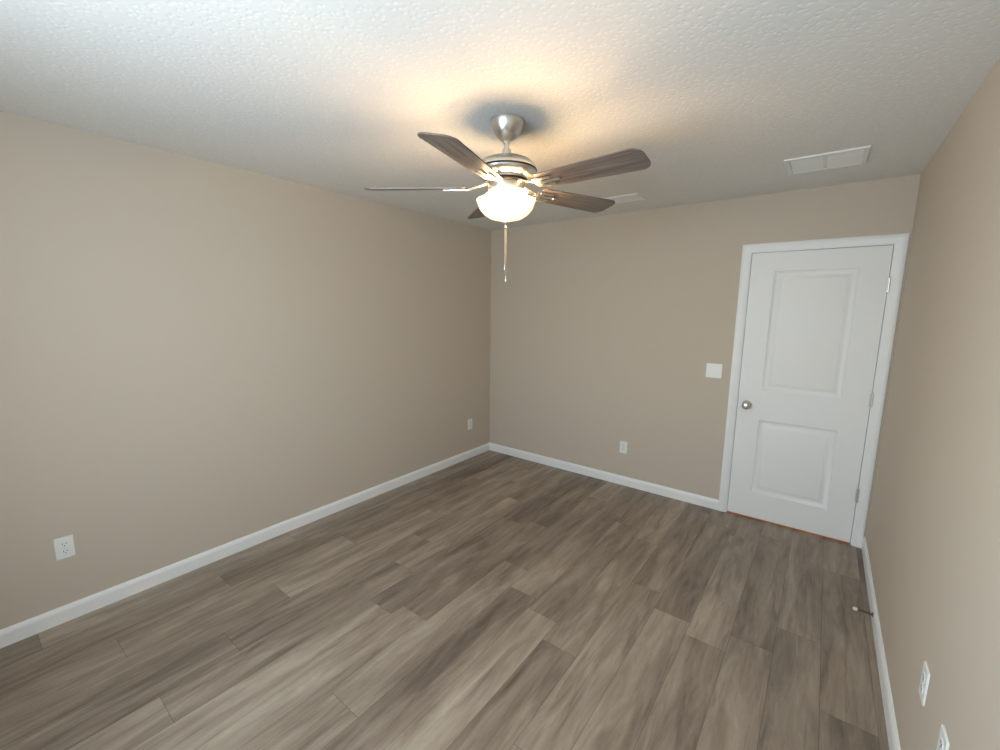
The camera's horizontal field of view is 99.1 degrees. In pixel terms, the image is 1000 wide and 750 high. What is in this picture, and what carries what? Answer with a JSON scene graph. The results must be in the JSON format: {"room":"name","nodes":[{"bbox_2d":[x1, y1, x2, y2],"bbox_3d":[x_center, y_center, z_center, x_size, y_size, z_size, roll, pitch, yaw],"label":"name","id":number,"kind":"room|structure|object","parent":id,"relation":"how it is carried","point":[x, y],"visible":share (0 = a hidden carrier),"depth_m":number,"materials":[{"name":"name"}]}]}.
{"room":"empty bedroom","nodes":[
{"label":"empty bedroom","id":0,"kind":"room"},
{"bbox_2d":[0,111,490,629],"bbox_3d":[-1.424,-0.106,3.120,0.100,2.440,4.405,7,11,37],"label":"wall","id":1,"kind":"structure","parent":0,"point":[198,355],"depth_m":2.53,"materials":[{"name":"beige paint"}]},
{"bbox_2d":[53,535,75,560],"bbox_3d":[-2.205,0.875,2.159,0.007,0.114,0.070,7,11,37],"label":"electrical outlet","id":2,"kind":"object","parent":1,"relation":"attached to","point":[64,547],"visible":1,"depth_m":2.16,"materials":[{"name":"white plastic"}]},
{"bbox_2d":[0,442,491,648],"bbox_3d":[-1.391,1.063,3.266,0.014,0.085,4.205,7,11,37],"label":"baseboard","id":3,"kind":"structure","parent":1,"relation":"attached to","point":[17,632],"depth_m":2.63,"materials":[{"name":"white wood"}]},
{"bbox_2d":[468,419,471,429],"bbox_3d":[-0.321,0.531,4.604,0.007,0.114,0.070,7,11,37],"label":"electrical outlet","id":4,"kind":"object","parent":1,"relation":"attached to","point":[469,423],"visible":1,"depth_m":4.60,"materials":[{"name":"white plastic"}]},
{"bbox_2d":[0,450,888,749],"bbox_3d":[-0.049,1.316,2.331,3.518,0.100,4.505,7,11,37],"label":"floor","id":5,"kind":"structure","parent":0,"point":[490,600],"depth_m":2.09,"materials":[{"name":"brown laminate"}]},
{"bbox_2d":[0,0,999,229],"bbox_3d":[-0.022,-1.194,1.942,3.518,0.100,4.505,7,11,37],"label":"ceiling","id":6,"kind":"structure","parent":0,"point":[697,101],"depth_m":1.60,"materials":[{"name":"white paint"}]},
{"bbox_2d":[363,113,650,281],"bbox_3d":[0.058,-0.783,1.931,1.226,0.706,1.267,7,11,37],"label":"ceiling fan","id":7,"kind":"object","parent":6,"relation":"hanging from","point":[506,175],"visible":1,"depth_m":1.84,"materials":[{"name":"brown wood"}]},
{"bbox_2d":[604,193,646,203],"bbox_3d":[0.928,-1.326,3.215,0.300,0.008,0.200,7,11,37],"label":"ceiling vent","id":8,"kind":"object","parent":6,"relation":"in","point":[632,197],"visible":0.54,"depth_m":3.19,"materials":[{"name":"white metal"}]},
{"bbox_2d":[784,145,870,175],"bbox_3d":[1.813,-1.187,2.375,0.370,0.008,0.320,7,11,37],"label":"ceiling vent","id":9,"kind":"object","parent":6,"relation":"in","point":[831,160],"visible":0.96,"depth_m":2.36,"materials":[{"name":"white metal"}]},
{"bbox_2d":[490,174,920,536],"bbox_3d":[1.270,-0.188,3.830,3.318,2.440,0.200,7,11,37],"label":"wall","id":10,"kind":"structure","parent":0,"point":[608,333],"depth_m":3.73,"materials":[{"name":"beige paint"}]},
{"bbox_2d":[488,443,718,509],"bbox_3d":[0.842,0.944,4.191,2.373,0.085,0.014,7,11,37],"label":"baseboard","id":11,"kind":"structure","parent":10,"relation":"attached to","point":[680,495],"depth_m":4.01,"materials":[{"name":"white wood"}]},
{"bbox_2d":[619,441,626,453],"bbox_3d":[1.137,0.666,3.927,0.070,0.114,0.007,7,11,37],"label":"electrical outlet","id":12,"kind":"object","parent":10,"relation":"attached to","point":[623,446],"visible":1,"depth_m":3.92,"materials":[{"name":"white plastic"}]},
{"bbox_2d":[706,363,722,378],"bbox_3d":[1.700,-0.034,3.388,0.116,0.114,0.010,7,11,37],"label":"switch plate","id":13,"kind":"object","parent":10,"relation":"attached to","point":[713,370],"visible":1,"depth_m":3.39,"materials":[{"name":"white plastic"}]},
{"bbox_2d":[727,511,849,543],"bbox_3d":[2.200,1.139,3.290,0.780,0.003,0.148,7,11,37],"label":"threshold","id":14,"kind":"object","parent":10,"relation":"attached to","point":[790,527],"visible":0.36,"depth_m":3.21,"materials":[{"name":"brown wood"}]},
{"bbox_2d":[727,245,893,542],"bbox_3d":[2.155,0.143,3.052,0.786,2.020,0.103,7,11,37],"label":"door","id":15,"kind":"structure","parent":10,"relation":"in","point":[813,324],"depth_m":3.04,"materials":[{"name":"white wood"}]},
{"bbox_2d":[718,233,909,547],"bbox_3d":[2.184,0.110,3.095,0.904,2.097,0.117,7,11,37],"label":"door frame","id":16,"kind":"structure","parent":10,"relation":"attached to","point":[901,240],"depth_m":2.89,"materials":[{"name":"white wood"}]},
{"bbox_2d":[866,56,999,749],"bbox_3d":[1.293,0.240,1.075,0.100,2.440,4.405,7,11,37],"label":"wall","id":17,"kind":"structure","parent":0,"point":[933,536],"depth_m":1.44,"materials":[{"name":"beige paint"}]},
{"bbox_2d":[853,607,873,616],"bbox_3d":[1.914,1.246,2.248,0.084,0.024,0.024,7,11,37],"label":"door stop","id":18,"kind":"object","parent":17,"relation":"attached to","point":[860,610],"visible":1,"depth_m":2.25,"materials":[{"name":"silver metal"}]},
{"bbox_2d":[861,536,900,749],"bbox_3d":[1.236,1.397,1.290,0.014,0.085,4.205,7,11,37],"label":"baseboard","id":19,"kind":"structure","parent":17,"relation":"attached to","point":[891,727],"depth_m":1.91,"materials":[{"name":"white wood"}]},
{"bbox_2d":[919,661,929,705],"bbox_3d":[1.332,0.968,1.340,0.007,0.114,0.070,7,11,37],"label":"electrical outlet","id":20,"kind":"object","parent":17,"relation":"attached to","point":[924,681],"visible":1,"depth_m":1.33,"materials":[{"name":"white plastic"}]},
{"bbox_2d":[936,724,948,749],"bbox_3d":[1.171,0.999,1.131,0.007,0.114,0.070,7,11,37],"label":"electrical outlet","id":21,"kind":"object","parent":17,"relation":"attached to","point":[943,742],"visible":1,"depth_m":1.13,"materials":[{"name":"white plastic"}]}
]}

